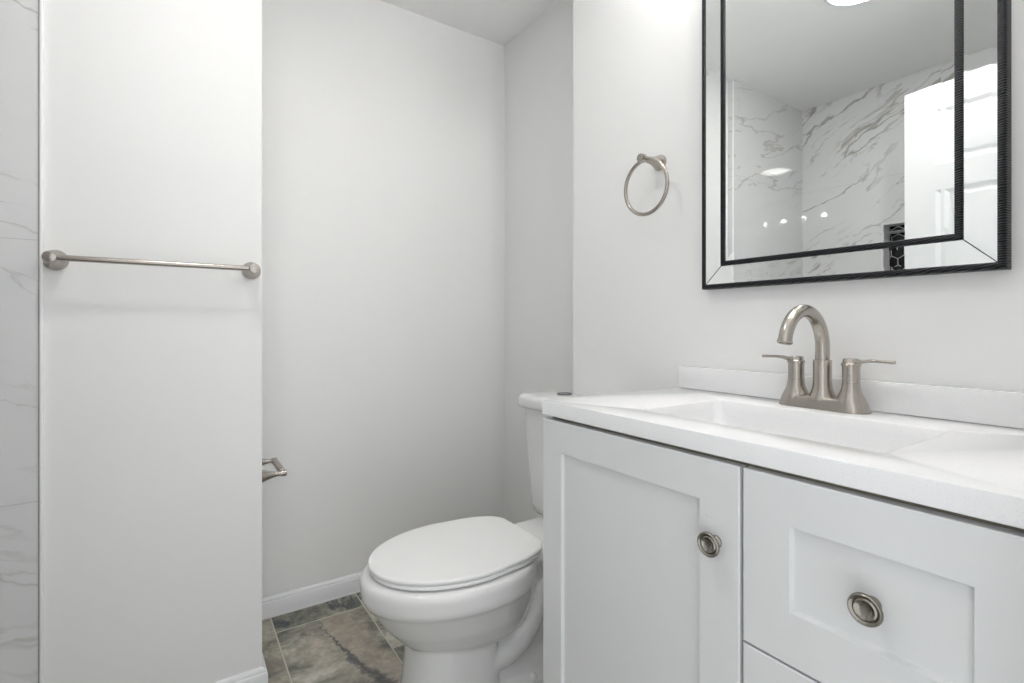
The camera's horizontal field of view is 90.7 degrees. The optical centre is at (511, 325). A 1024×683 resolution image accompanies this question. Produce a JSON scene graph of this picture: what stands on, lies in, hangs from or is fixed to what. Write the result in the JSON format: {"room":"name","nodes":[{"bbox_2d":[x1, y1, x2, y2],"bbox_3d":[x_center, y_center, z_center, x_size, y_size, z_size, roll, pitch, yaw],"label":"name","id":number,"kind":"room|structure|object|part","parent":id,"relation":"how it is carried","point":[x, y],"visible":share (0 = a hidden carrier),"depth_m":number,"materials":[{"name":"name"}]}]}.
{"room":"bathroom","nodes":[
{"label":"bathroom","id":0,"kind":"room"},
{"bbox_2d":[44,0,267,682],"bbox_3d":[-1.413,-0.140,1.327,1.332,2.420,0.522,0,0,-34],"label":"wall","id":1,"kind":"structure","parent":0,"point":[153,108],"depth_m":1.34,"materials":[{"name":"white paint"}]},
{"bbox_2d":[0,0,37,682],"bbox_3d":[-1.438,-0.140,1.009,0.736,2.420,0.008,0,0,-34],"label":"tiled wall","id":2,"kind":"structure","parent":1,"relation":"attached to","point":[18,18],"depth_m":1.19,"materials":[{"name":"stone"}]},
{"bbox_2d":[38,0,38,682],"bbox_3d":[-1.133,-0.140,1.211,0.002,2.420,0.010,0,0,-34],"label":"trim","id":3,"kind":"structure","parent":1,"relation":"attached to","point":[38,0],"depth_m":1.21,"materials":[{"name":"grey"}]},
{"bbox_2d":[39,0,43,682],"bbox_3d":[-1.128,-0.140,1.213,0.007,2.420,0.012,0,0,-34],"label":"trim","id":4,"kind":"structure","parent":1,"relation":"attached to","point":[41,2],"depth_m":1.21,"materials":[{"name":"white tile"}]},
{"bbox_2d":[41,250,260,278],"bbox_3d":[-0.911,-0.160,1.315,0.476,0.050,0.082,0,0,-34],"label":"towel bar","id":5,"kind":"object","parent":1,"relation":"attached to","point":[56,260],"visible":1,"depth_m":1.26,"materials":[{"name":"silver metal"}]},
{"bbox_3d":[-1.088,-0.160,1.197,0.050,0.050,0.082,0,0,-34],"label":"post","id":6,"kind":"part","parent":5,"relation":"part of","materials":[{"name":"silver metal"}]},
{"bbox_3d":[-0.897,-0.160,1.295,0.426,0.014,0.014,0,0,-34],"label":"rail","id":7,"kind":"part","parent":5,"relation":"part of","materials":[{"name":"silver metal"}]},
{"bbox_3d":[-0.733,-0.160,1.433,0.050,0.050,0.082,0,0,-34],"label":"post","id":8,"kind":"part","parent":5,"relation":"part of","materials":[{"name":"silver metal"}]},
{"bbox_2d":[262,653,267,672],"bbox_3d":[-0.837,1.034,1.651,0.014,0.072,0.422,0,0,-34],"label":"baseboard","id":9,"kind":"structure","parent":1,"relation":"attached to","point":[263,660],"depth_m":1.51,"materials":[{"name":"white paint"}]},
{"bbox_2d":[262,457,286,482],"bbox_3d":[-0.796,0.464,1.653,0.082,0.048,0.225,0,0,-34],"label":"toilet paper holder","id":10,"kind":"object","parent":1,"relation":"attached to","point":[266,475],"visible":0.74,"depth_m":1.59,"materials":[{"name":"silver metal"}]},
{"bbox_3d":[-0.845,0.464,1.726,0.081,0.048,0.048,0,0,-34],"label":"arm","id":11,"kind":"part","parent":10,"relation":"part of","materials":[{"name":"silver metal"}]},
{"bbox_3d":[-0.747,0.464,1.579,0.081,0.048,0.048,0,0,-34],"label":"arm","id":12,"kind":"part","parent":10,"relation":"part of","materials":[{"name":"silver metal"}]},
{"bbox_2d":[262,592,404,682],"bbox_3d":[-0.473,1.100,0.935,2.650,0.060,2.320,0,0,-34],"label":"floor","id":13,"kind":"structure","parent":0,"point":[339,640],"depth_m":1.69,"materials":[{"name":"tile"}]},
{"bbox_2d":[360,391,580,682],"bbox_3d":[-0.060,0.650,1.492,0.766,0.840,0.395,0,0,-34],"label":"toilet","id":14,"kind":"object","parent":13,"relation":"on","point":[463,597],"visible":0.78,"depth_m":1.33,"materials":[{"name":"white ceramic"}]},
{"bbox_3d":[-0.065,0.859,1.489,0.756,0.423,0.395,0,0,-34],"label":"bowl","id":15,"kind":"part","parent":14,"relation":"part of","materials":[{"name":"white ceramic"}]},
{"bbox_3d":[-0.167,0.639,1.421,0.459,0.011,0.363,0,0,-34],"label":"seat","id":16,"kind":"part","parent":14,"relation":"part of","materials":[{"name":"white plastic"}]},
{"bbox_3d":[-0.165,0.625,1.422,0.470,0.014,0.365,0,0,-34],"label":"lid","id":17,"kind":"part","parent":14,"relation":"part of","materials":[{"name":"white plastic"}]},
{"bbox_3d":[0.183,0.464,1.667,0.152,0.365,0.336,0,0,-34],"label":"tank","id":18,"kind":"part","parent":14,"relation":"part of","materials":[{"name":"white ceramic"}]},
{"bbox_3d":[0.180,0.258,1.665,0.175,0.046,0.366,0,0,-34],"label":"tank lid","id":19,"kind":"part","parent":14,"relation":"part of","materials":[{"name":"white ceramic"}]},
{"bbox_2d":[543,416,1023,682],"bbox_3d":[0.484,0.635,0.926,0.495,0.870,0.821,0,0,-34],"label":"vanity cabinet","id":20,"kind":"object","parent":13,"relation":"on","point":[663,562],"visible":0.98,"depth_m":0.73,"materials":[{"name":"white paint"}]},
{"bbox_3d":[0.210,0.586,0.949,0.019,0.757,0.478,0,0,-34],"label":"door","id":21,"kind":"part","parent":20,"relation":"part of","materials":[{"name":"white paint"}]},
{"bbox_3d":[0.305,0.331,0.771,0.024,0.038,0.038,0,0,-34],"label":"knob","id":22,"kind":"part","parent":20,"relation":"part of","materials":[{"name":"silver metal"}]},
{"bbox_3d":[0.437,0.591,0.610,0.019,0.254,0.327,0,0,-34],"label":"drawer","id":23,"kind":"part","parent":20,"relation":"part of","materials":[{"name":"white paint"}]},
{"bbox_2d":[542,366,1023,528],"bbox_3d":[0.494,0.196,0.930,0.475,0.175,0.824,0,0,-34],"label":"countertop","id":24,"kind":"structure","parent":20,"relation":"on","point":[960,450],"depth_m":0.85,"materials":[{"name":"stone"}]},
{"bbox_2d":[762,304,895,414],"bbox_3d":[0.609,0.063,1.032,0.208,0.209,0.204,0,0,4],"label":"faucet","id":25,"kind":"object","parent":24,"relation":"on","point":[850,399],"visible":1,"depth_m":1.01,"materials":[{"name":"silver metal"}]},
{"bbox_3d":[0.582,0.070,1.106,0.017,0.013,0.068,0,0,-34],"label":"lever","id":26,"kind":"part","parent":25,"relation":"part of","materials":[{"name":"silver metal"}]},
{"bbox_3d":[0.604,0.108,1.074,0.054,0.089,0.054,0,0,-34],"label":"handle","id":27,"kind":"part","parent":25,"relation":"part of","materials":[{"name":"silver metal"}]},
{"bbox_3d":[0.574,0.018,0.991,0.168,0.119,0.026,0,0,-34],"label":"spout","id":28,"kind":"part","parent":25,"relation":"part of","materials":[{"name":"silver metal"}]},
{"bbox_3d":[0.662,0.108,0.987,0.054,0.089,0.054,0,0,-34],"label":"handle","id":29,"kind":"part","parent":25,"relation":"part of","materials":[{"name":"silver metal"}]},
{"bbox_3d":[0.683,0.070,0.955,0.017,0.013,0.068,0,0,-34],"label":"lever","id":30,"kind":"part","parent":25,"relation":"part of","materials":[{"name":"silver metal"}]},
{"bbox_3d":[0.313,0.213,0.812,0.001,0.024,0.797,0,0,-34],"label":"rail","id":31,"kind":"part","parent":20,"relation":"part of","materials":[{"name":"white wood"}]},
{"bbox_3d":[0.420,0.332,0.597,0.024,0.038,0.038,0,0,-34],"label":"knob","id":32,"kind":"part","parent":20,"relation":"part of","materials":[{"name":"silver metal"}]},
{"bbox_3d":[0.437,0.334,0.610,0.019,0.252,0.327,0,0,-34],"label":"drawer","id":33,"kind":"part","parent":20,"relation":"part of","materials":[{"name":"white paint"}]},
{"bbox_2d":[262,0,504,597],"bbox_3d":[-0.525,-0.140,2.172,1.110,2.420,0.100,0,0,-34],"label":"wall","id":34,"kind":"structure","parent":0,"point":[383,124],"depth_m":2.09,"materials":[{"name":"white paint"}]},
{"bbox_2d":[262,572,361,619],"bbox_3d":[-0.494,1.034,2.125,1.110,0.072,0.014,0,0,-34],"label":"baseboard","id":35,"kind":"structure","parent":34,"relation":"attached to","point":[288,601],"depth_m":1.93,"materials":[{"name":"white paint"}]},
{"bbox_2d":[380,0,557,45],"bbox_3d":[-0.495,-1.380,0.968,2.650,0.060,2.240,0,0,-34],"label":"ceiling","id":36,"kind":"structure","parent":0,"point":[497,21],"depth_m":2.18,"materials":[{"name":"white paint"}]},
{"bbox_2d":[505,0,572,523],"bbox_3d":[0.557,-0.140,1.638,0.100,2.420,2.189,0,0,-34],"label":"wall","id":37,"kind":"structure","parent":0,"point":[539,60],"depth_m":2.23,"materials":[{"name":"white paint"}]},
{"bbox_2d":[573,0,1023,395],"bbox_3d":[0.669,-0.140,1.239,0.157,2.420,1.401,0,0,-34],"label":"wall","id":38,"kind":"structure","parent":0,"point":[642,312],"depth_m":1.41,"materials":[{"name":"white paint"}]},
{"bbox_2d":[624,153,668,215],"bbox_3d":[0.392,-0.402,1.435,0.086,0.182,0.162,0,0,-34],"label":"towel ring","id":39,"kind":"object","parent":38,"relation":"attached to","point":[658,163],"visible":1,"depth_m":1.43,"materials":[{"name":"silver metal"}]},
{"bbox_2d":[679,366,1023,428],"bbox_3d":[0.688,0.138,1.050,0.019,0.059,0.810,0,0,-34],"label":"backsplash","id":40,"kind":"structure","parent":38,"relation":"attached to","point":[1003,408],"depth_m":0.95,"materials":[{"name":"stone"}]},
{"bbox_2d":[702,0,1010,289],"bbox_3d":[0.662,-0.522,1.078,0.031,0.856,0.579,0,0,-34],"label":"wall mirror","id":41,"kind":"object","parent":38,"relation":"attached to","point":[843,140],"visible":1,"depth_m":1.02,"materials":[{"name":"black paint"}]},
{"bbox_3d":[0.654,-0.522,1.072,0.001,0.722,0.445,0,0,-34],"label":"glass","id":42,"kind":"part","parent":41,"relation":"part of","materials":[{"name":"white mirror"}]}
]}

